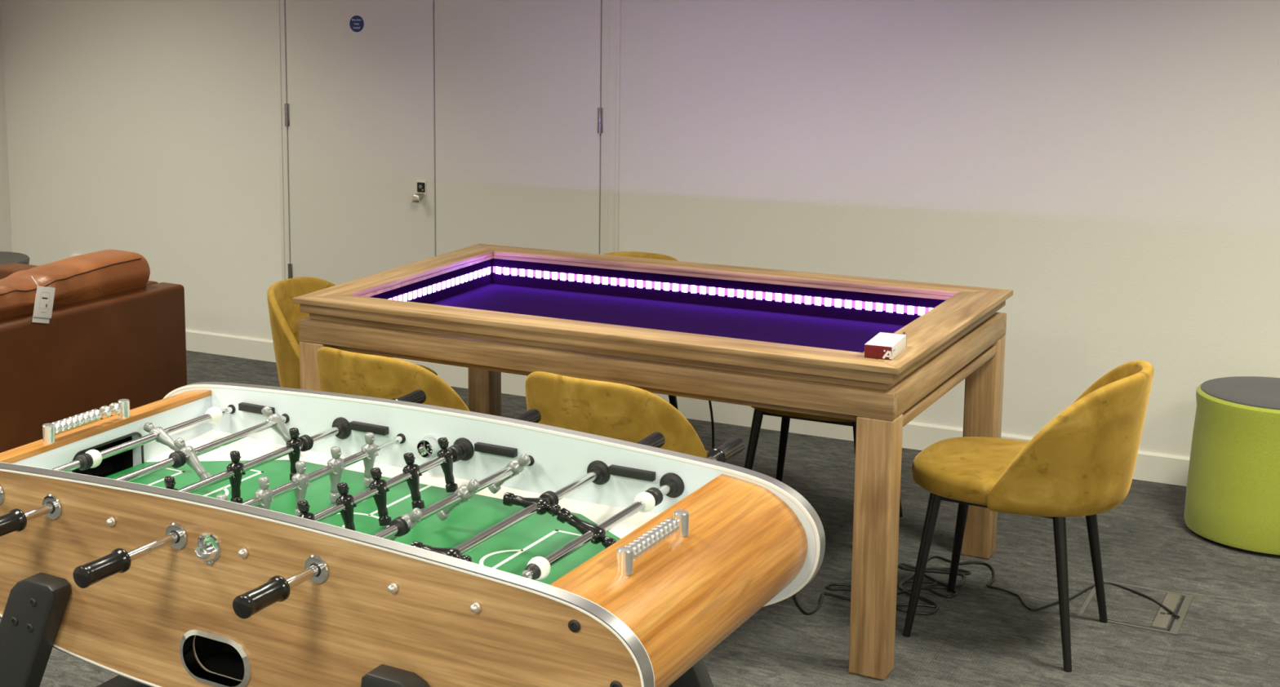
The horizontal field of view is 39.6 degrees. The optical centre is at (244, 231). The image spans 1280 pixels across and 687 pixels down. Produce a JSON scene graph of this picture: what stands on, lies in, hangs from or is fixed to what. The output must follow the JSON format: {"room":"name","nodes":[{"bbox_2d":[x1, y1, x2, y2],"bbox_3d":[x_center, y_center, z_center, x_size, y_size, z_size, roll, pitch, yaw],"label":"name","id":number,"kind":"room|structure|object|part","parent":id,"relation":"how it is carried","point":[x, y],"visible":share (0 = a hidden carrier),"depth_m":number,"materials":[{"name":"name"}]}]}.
{"room":"common room","nodes":[
{"label":"common room","id":0,"kind":"room"},
{"bbox_2d":[0,0,12,252],"bbox_3d":[-4.039,-0.229,4.811,0.150,2.800,9.561,5,11,35],"label":"wall","id":1,"kind":"structure","parent":0,"point":[6,242],"depth_m":8.68,"materials":[{"name":"paint"}]},
{"bbox_2d":[0,350,1279,686],"bbox_3d":[-0.186,1.523,2.357,9.495,0.100,9.861,5,11,35],"label":"floor","id":2,"kind":"structure","parent":0,"point":[1228,634],"depth_m":4.75,"materials":[{"name":"carpet"}]},
{"bbox_2d":[0,251,29,265],"bbox_3d":[-1.224,0.379,7.966,0.452,0.500,0.452,5,11,35],"label":"side table","id":3,"kind":"object","parent":2,"relation":"on","point":[6,257],"visible":0.44,"depth_m":7.93,"materials":[{"name":"grey"}]},
{"bbox_2d":[0,249,186,453],"bbox_3d":[-1.196,0.524,5.931,0.940,0.732,1.950,6,11,39],"label":"sofa","id":4,"kind":"object","parent":2,"relation":"on","point":[113,333],"visible":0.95,"depth_m":6.00,"materials":[{"name":"brown leather"}]},
{"bbox_2d":[31,275,55,324],"bbox_3d":[-0.696,0.235,5.776,0.043,0.169,0.108,6,11,39],"label":"tag","id":5,"kind":"object","parent":4,"relation":"hanging from","point":[44,299],"visible":1,"depth_m":5.76,"materials":[{"name":"grey paper"}]},
{"bbox_2d":[39,292,50,313],"bbox_3d":[-0.679,0.243,5.764,0.001,0.069,0.043,6,-2,40],"label":"print","id":6,"kind":"object","parent":5,"relation":"attached to","point":[41,292],"depth_m":5.77},
{"bbox_2d":[0,249,150,319],"bbox_3d":[-0.811,0.308,5.935,0.258,0.324,1.205,6,11,39],"label":"cushion","id":7,"kind":"object","parent":4,"relation":"on","point":[88,278],"depth_m":6.05,"materials":[{"name":"brown leather"}]},
{"bbox_3d":[-0.658,0.463,6.668,0.820,0.602,0.130,6,11,39],"label":"armrest","id":8,"kind":"part","parent":4,"relation":"part of","materials":[{"name":"brown leather"}]},
{"bbox_2d":[266,276,437,389],"bbox_3d":[0.360,0.562,5.687,0.572,0.761,0.520,5,11,35],"label":"dining chair","id":9,"kind":"object","parent":2,"relation":"on","point":[285,315],"visible":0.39,"depth_m":5.62,"materials":[{"name":"yellow fabric"}]},
{"bbox_3d":[0.397,0.509,5.650,0.460,0.075,0.464,5,11,35],"label":"seat","id":10,"kind":"part","parent":9,"relation":"part of","materials":[{"name":"yellow fabric"}]},
{"bbox_2d":[316,346,469,411],"bbox_3d":[0.484,0.676,4.925,0.520,0.761,0.572,6,12,42],"label":"dining chair","id":11,"kind":"object","parent":2,"relation":"on","point":[340,371],"visible":0.26,"depth_m":4.64,"materials":[{"name":"yellow fabric"}]},
{"bbox_2d":[0,382,825,686],"bbox_3d":[0.218,0.861,3.294,1.560,0.903,1.317,5,11,37],"label":"table","id":12,"kind":"object","parent":2,"relation":"on","point":[202,534],"visible":1,"depth_m":3.04,"materials":[{"name":"laminate"}]},
{"bbox_3d":[-0.441,0.533,3.047,0.042,0.042,0.106,5,11,37],"label":"handle","id":13,"kind":"part","parent":12,"relation":"part of","materials":[{"name":"black plastic"}]},
{"bbox_3d":[-0.492,0.980,3.306,0.414,0.698,0.050,5,11,37],"label":"leg","id":14,"kind":"part","parent":12,"relation":"part of","materials":[{"name":"black"}]},
{"bbox_3d":[-0.399,0.414,3.458,0.025,0.039,0.025,5,11,37],"label":"post","id":15,"kind":"part","parent":12,"relation":"part of","materials":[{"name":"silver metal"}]},
{"bbox_3d":[-0.237,0.563,2.822,0.042,0.042,0.106,5,11,37],"label":"handle","id":16,"kind":"part","parent":12,"relation":"part of","materials":[{"name":"black plastic"}]},
{"bbox_3d":[-0.287,0.500,3.593,0.002,0.110,0.224,5,11,37],"label":"goal frame","id":17,"kind":"part","parent":12,"relation":"part of","materials":[{"name":"black plastic"}]},
{"bbox_3d":[-0.258,0.382,3.640,0.025,0.039,0.025,5,11,37],"label":"post","id":18,"kind":"part","parent":12,"relation":"part of","materials":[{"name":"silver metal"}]},
{"bbox_3d":[-0.286,0.460,3.493,0.017,0.017,0.892,5,11,37],"label":"rod","id":19,"kind":"part","parent":12,"relation":"part of","materials":[{"name":"silver metal"}]},
{"bbox_3d":[-0.162,0.470,3.409,0.017,0.017,0.876,5,11,37],"label":"rod","id":20,"kind":"part","parent":12,"relation":"part of","materials":[{"name":"silver metal"}]},
{"bbox_2d":[194,635,244,680],"bbox_3d":[-0.004,0.736,3.018,0.168,0.100,0.090,5,11,37],"label":"ball return opening","id":21,"kind":"object","parent":12,"relation":"on","point":[213,658],"depth_m":3.05,"materials":[{"name":"black"}]},
{"bbox_3d":[0.058,0.459,3.448,0.017,0.017,0.978,5,11,37],"label":"rod","id":22,"kind":"part","parent":12,"relation":"part of","materials":[{"name":"silver metal"}]},
{"bbox_3d":[0.027,0.579,2.674,0.042,0.042,0.106,5,11,37],"label":"handle","id":23,"kind":"part","parent":12,"relation":"part of","materials":[{"name":"black plastic"}]},
{"bbox_3d":[0.059,0.496,3.206,0.017,0.017,0.934,5,11,37],"label":"rod","id":24,"kind":"part","parent":12,"relation":"part of","materials":[{"name":"silver metal"}]},
{"bbox_3d":[-0.027,0.653,2.944,1.551,0.363,0.028,5,11,37],"label":"panel","id":25,"kind":"part","parent":12,"relation":"part of","materials":[{"name":"laminate"}]},
{"bbox_3d":[-0.028,0.653,2.943,1.560,0.372,0.029,5,11,37],"label":"edge trim","id":26,"kind":"part","parent":12,"relation":"part of","materials":[{"name":"silver metal"}]},
{"bbox_3d":[0.292,0.482,3.262,0.017,0.017,0.964,5,11,37],"label":"rod","id":27,"kind":"part","parent":12,"relation":"part of","materials":[{"name":"silver metal"}]},
{"bbox_3d":[0.372,1.060,2.652,0.414,0.698,0.050,5,11,37],"label":"leg","id":28,"kind":"part","parent":12,"relation":"part of","materials":[{"name":"black"}]},
{"bbox_3d":[0.311,0.515,3.042,0.017,0.017,0.892,5,11,37],"label":"rod","id":29,"kind":"part","parent":12,"relation":"part of","materials":[{"name":"silver metal"}]},
{"bbox_3d":[0.372,0.388,3.855,0.037,0.037,0.119,5,11,37],"label":"handle","id":30,"kind":"part","parent":12,"relation":"part of","materials":[{"name":"black plastic"}]},
{"bbox_3d":[0.421,0.553,3.524,1.551,0.363,0.028,5,11,37],"label":"panel","id":31,"kind":"part","parent":12,"relation":"part of","materials":[{"name":"white laminate"}]},
{"bbox_3d":[0.422,0.552,3.526,1.560,0.372,0.027,5,11,37],"label":"edge trim","id":32,"kind":"part","parent":12,"relation":"part of","materials":[{"name":"silver metal"}]},
{"bbox_3d":[0.521,0.506,3.069,0.017,0.017,0.932,5,11,37],"label":"rod","id":33,"kind":"part","parent":12,"relation":"part of","materials":[{"name":"silver metal"}]},
{"bbox_3d":[0.602,0.412,3.663,0.037,0.037,0.119,5,11,37],"label":"handle","id":34,"kind":"part","parent":12,"relation":"part of","materials":[{"name":"black plastic"}]},
{"bbox_3d":[0.655,0.513,2.998,0.017,0.017,0.980,5,11,37],"label":"rod","id":35,"kind":"part","parent":12,"relation":"part of","materials":[{"name":"silver metal"}]},
{"bbox_3d":[0.598,0.518,2.661,0.025,0.039,0.025,5,11,37],"label":"post","id":36,"kind":"part","parent":12,"relation":"part of","materials":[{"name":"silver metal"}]},
{"bbox_3d":[0.821,0.438,3.458,0.037,0.037,0.119,5,11,37],"label":"handle","id":37,"kind":"part","parent":12,"relation":"part of","materials":[{"name":"black plastic"}]},
{"bbox_3d":[0.731,0.488,2.833,0.025,0.039,0.025,5,11,37],"label":"post","id":38,"kind":"part","parent":12,"relation":"part of","materials":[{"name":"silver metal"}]},
{"bbox_3d":[0.883,0.949,3.289,0.414,0.698,0.049,5,11,37],"label":"leg","id":39,"kind":"part","parent":12,"relation":"part of","materials":[{"name":"black"}]},
{"bbox_3d":[0.970,0.443,3.405,0.037,0.037,0.119,5,11,37],"label":"handle","id":40,"kind":"part","parent":12,"relation":"part of","materials":[{"name":"black plastic"}]},
{"bbox_2d":[524,371,725,462],"bbox_3d":[1.028,0.716,4.580,0.520,0.761,0.572,6,12,41],"label":"dining chair","id":41,"kind":"object","parent":2,"relation":"on","point":[624,412],"visible":0.22,"depth_m":4.30,"materials":[{"name":"yellow fabric"}]},
{"bbox_2d":[604,251,678,410],"bbox_3d":[1.309,0.490,5.998,0.520,0.761,0.572,5,11,35],"label":"dining chair","id":42,"kind":"object","parent":2,"relation":"on","point":[673,399],"visible":0.03,"depth_m":6.13,"materials":[{"name":"yellow fabric"}]},
{"bbox_3d":[1.373,0.283,6.063,0.504,0.381,0.325,5,11,35],"label":"backrest","id":43,"kind":"part","parent":42,"relation":"part of","materials":[{"name":"yellow fabric"}]},
{"bbox_3d":[1.533,0.661,6.037,0.093,0.399,0.031,-4,9,-16],"label":"leg","id":44,"kind":"part","parent":42,"relation":"part of","materials":[{"name":"black plastic"}]},
{"bbox_2d":[292,244,1013,680],"bbox_3d":[1.228,0.591,5.181,1.804,0.812,1.166,5,11,36],"label":"table","id":45,"kind":"object","parent":2,"relation":"on","point":[785,340],"visible":0.93,"depth_m":4.97,"materials":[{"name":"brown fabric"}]},
{"bbox_3d":[0.238,0.669,5.278,0.090,0.675,0.090,5,11,36],"label":"leg","id":46,"kind":"part","parent":45,"relation":"part of","materials":[{"name":"brown wood"}]},
{"bbox_3d":[0.867,0.526,6.109,0.090,0.675,0.090,5,11,36],"label":"leg","id":47,"kind":"part","parent":45,"relation":"part of","materials":[{"name":"brown wood"}]},
{"bbox_3d":[1.196,0.337,5.162,1.669,0.027,1.026,5,11,36],"label":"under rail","id":48,"kind":"part","parent":45,"relation":"part of","materials":[{"name":"brown wood"}]},
{"bbox_3d":[0.895,0.296,4.696,1.772,0.030,0.050,5,11,36],"label":"moulding","id":49,"kind":"part","parent":45,"relation":"part of","materials":[{"name":"brown wood"}]},
{"bbox_3d":[0.902,0.320,4.708,1.732,0.022,0.030,5,11,36],"label":"moulding","id":50,"kind":"part","parent":45,"relation":"part of","materials":[{"name":"brown wood"}]},
{"bbox_3d":[1.593,0.791,4.274,0.090,0.675,0.090,5,11,36],"label":"leg","id":51,"kind":"part","parent":45,"relation":"part of","materials":[{"name":"brown wood"}]},
{"bbox_2d":[864,332,906,359],"bbox_3d":[1.627,0.288,4.294,0.066,0.038,0.176,4,10,33],"label":"box","id":52,"kind":"object","parent":45,"relation":"on","point":[884,345],"visible":1,"depth_m":4.24,"materials":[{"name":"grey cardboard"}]},
{"bbox_2d":[864,344,892,359],"bbox_3d":[1.580,0.302,4.223,0.065,0.033,0.002,4,10,33],"label":"label","id":53,"kind":"object","parent":52,"relation":"on","point":[870,351],"depth_m":4.22,"materials":[{"name":"red paper"}]},
{"bbox_2d":[882,332,906,346],"bbox_3d":[1.669,0.280,4.357,0.065,0.033,0.007,4,10,33],"label":"lid","id":54,"kind":"object","parent":52,"relation":"on","point":[883,333],"depth_m":4.34,"materials":[{"name":"white cardboard"}]},
{"bbox_3d":[1.901,0.309,4.623,0.030,0.022,1.034,5,11,36],"label":"moulding","id":55,"kind":"part","parent":45,"relation":"part of","materials":[{"name":"brown wood"}]},
{"bbox_3d":[1.921,0.416,4.627,0.028,0.024,0.964,5,11,36],"label":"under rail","id":56,"kind":"part","parent":45,"relation":"part of","materials":[{"name":"brown wood"}]},
{"bbox_3d":[1.909,0.284,4.613,0.050,0.030,1.034,5,11,36],"label":"moulding","id":57,"kind":"part","parent":45,"relation":"part of","materials":[{"name":"brown wood"}]},
{"bbox_3d":[2.221,0.647,5.105,0.090,0.675,0.090,5,11,36],"label":"leg","id":58,"kind":"part","parent":45,"relation":"part of","materials":[{"name":"brown wood"}]},
{"bbox_3d":[1.543,0.148,5.552,1.772,0.030,0.050,5,11,36],"label":"moulding","id":59,"kind":"part","parent":45,"relation":"part of","materials":[{"name":"brown wood"}]},
{"bbox_2d":[744,406,902,517],"bbox_3d":[1.867,0.563,5.438,0.520,0.761,0.572,5,11,35],"label":"dining chair","id":60,"kind":"object","parent":2,"relation":"on","point":[758,412],"visible":0.02,"depth_m":5.37,"materials":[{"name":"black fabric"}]},
{"bbox_3d":[1.608,0.759,5.393,0.093,0.399,0.031,-4,9,-16],"label":"leg","id":61,"kind":"part","parent":60,"relation":"part of","materials":[{"name":"black plastic"}]},
{"bbox_3d":[1.809,0.711,5.674,0.031,0.399,0.093,-2,9,-3],"label":"leg","id":62,"kind":"part","parent":60,"relation":"part of","materials":[{"name":"black plastic"}]},
{"bbox_3d":[1.837,0.513,5.391,0.464,0.075,0.460,5,11,35],"label":"seat","id":63,"kind":"part","parent":60,"relation":"part of","materials":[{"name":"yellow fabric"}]},
{"bbox_3d":[1.844,0.557,5.406,0.322,0.024,0.322,5,11,35],"label":"seat frame","id":64,"kind":"part","parent":60,"relation":"part of","materials":[{"name":"black plastic"}]},
{"bbox_3d":[1.888,0.783,5.196,0.031,0.399,0.093,-2,9,-3],"label":"leg","id":65,"kind":"part","parent":60,"relation":"part of","materials":[{"name":"black plastic"}]},
{"bbox_3d":[2.090,0.734,5.478,0.093,0.399,0.031,-4,9,-16],"label":"leg","id":66,"kind":"part","parent":60,"relation":"part of","materials":[{"name":"black plastic"}]},
{"bbox_2d":[708,400,1180,618],"bbox_3d":[1.948,0.707,4.821,1.282,0.664,0.579,2,9,19],"label":"power cable","id":67,"kind":"object","parent":2,"relation":"on","point":[944,570],"visible":0.71,"depth_m":4.86,"materials":[{"name":"black plastic"}]},
{"bbox_2d":[902,360,1154,672],"bbox_3d":[2.078,0.703,4.496,0.572,0.761,0.520,6,11,38],"label":"dining chair","id":68,"kind":"object","parent":2,"relation":"on","point":[1082,463],"visible":1,"depth_m":4.28,"materials":[{"name":"yellow fabric"}]},
{"bbox_3d":[1.808,0.889,4.521,0.093,0.399,0.031,-1,9,0],"label":"leg","id":69,"kind":"part","parent":68,"relation":"part of","materials":[{"name":"black plastic"}]},
{"bbox_3d":[2.021,0.843,4.786,0.031,0.399,0.093,-3,9,-12],"label":"leg","id":70,"kind":"part","parent":68,"relation":"part of","materials":[{"name":"black plastic"}]},
{"bbox_3d":[2.038,0.644,4.516,0.460,0.075,0.464,6,11,38],"label":"seat","id":71,"kind":"part","parent":68,"relation":"part of","materials":[{"name":"yellow fabric"}]},
{"bbox_3d":[2.047,0.689,4.516,0.322,0.024,0.322,6,11,38],"label":"seat frame","id":72,"kind":"part","parent":68,"relation":"part of","materials":[{"name":"black metal"}]},
{"bbox_3d":[2.082,0.915,4.306,0.031,0.399,0.093,-3,9,-12],"label":"leg","id":73,"kind":"part","parent":68,"relation":"part of","materials":[{"name":"black plastic"}]},
{"bbox_3d":[2.165,0.522,4.393,0.325,0.381,0.504,6,11,38],"label":"backrest","id":74,"kind":"part","parent":68,"relation":"part of","materials":[{"name":"yellow fabric"}]},
{"bbox_3d":[2.295,0.869,4.571,0.093,0.399,0.031,-1,9,0],"label":"leg","id":75,"kind":"part","parent":68,"relation":"part of","materials":[{"name":"black plastic"}]},
{"bbox_2d":[1075,580,1193,635],"bbox_3d":[2.477,1.042,4.708,0.244,0.003,0.330,5,11,35],"label":"floor outlet","id":76,"kind":"object","parent":2,"relation":"on","point":[1124,607],"visible":0.82,"depth_m":4.69,"materials":[{"name":"grey"}]},
{"bbox_3d":[2.456,1.041,4.723,0.164,0.002,0.302,5,11,35],"label":"lid","id":77,"kind":"part","parent":76,"relation":"part of","materials":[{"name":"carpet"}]},
{"bbox_2d":[1183,376,1279,557],"bbox_3d":[3.169,0.717,5.212,0.468,0.459,0.468,5,11,35],"label":"pouf","id":78,"kind":"object","parent":2,"relation":"on","point":[1233,496],"visible":1,"depth_m":5.10,"materials":[{"name":"fabric"}]},
{"bbox_2d":[0,0,1279,457],"bbox_3d":[2.575,-0.582,6.048,9.495,2.800,0.150,5,11,35],"label":"wall","id":79,"kind":"structure","parent":0,"point":[1113,166],"depth_m":6.18,"materials":[{"name":"paint"}]},
{"bbox_2d":[284,0,435,284],"bbox_3d":[0.487,-0.801,7.402,0.764,2.640,0.093,5,11,35],"label":"door","id":80,"kind":"structure","parent":79,"relation":"in","point":[360,107],"depth_m":7.46,"materials":[{"name":"paint"}]},
{"bbox_3d":[0.749,-0.144,7.301,0.035,0.036,0.049,5,11,35],"label":"thumb pull","id":81,"kind":"part","parent":80,"relation":"part of","materials":[{"name":"silver metal"}]},
{"bbox_3d":[0.763,-0.186,7.310,0.046,0.068,0.010,5,11,35],"label":"lock plate","id":82,"kind":"part","parent":80,"relation":"part of","materials":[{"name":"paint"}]},
{"bbox_2d":[275,0,621,280],"bbox_3d":[0.832,-0.785,7.194,1.641,2.664,0.065,5,11,35],"label":"trim","id":83,"kind":"structure","parent":79,"relation":"attached to","point":[611,9],"depth_m":6.81,"materials":[{"name":"paint"}]},
{"bbox_2d":[434,0,603,256],"bbox_3d":[1.128,-0.751,6.976,0.764,2.640,0.056,5,11,35],"label":"door","id":84,"kind":"structure","parent":79,"relation":"in","point":[519,111],"depth_m":7.00,"materials":[{"name":"paint"}]},
{"bbox_2d":[185,329,1190,486],"bbox_3d":[2.567,0.764,6.184,9.181,0.099,0.014,5,11,35],"label":"baseboard","id":85,"kind":"structure","parent":79,"relation":"attached to","point":[1170,469],"depth_m":6.62,"materials":[{"name":"paint"}]}
]}

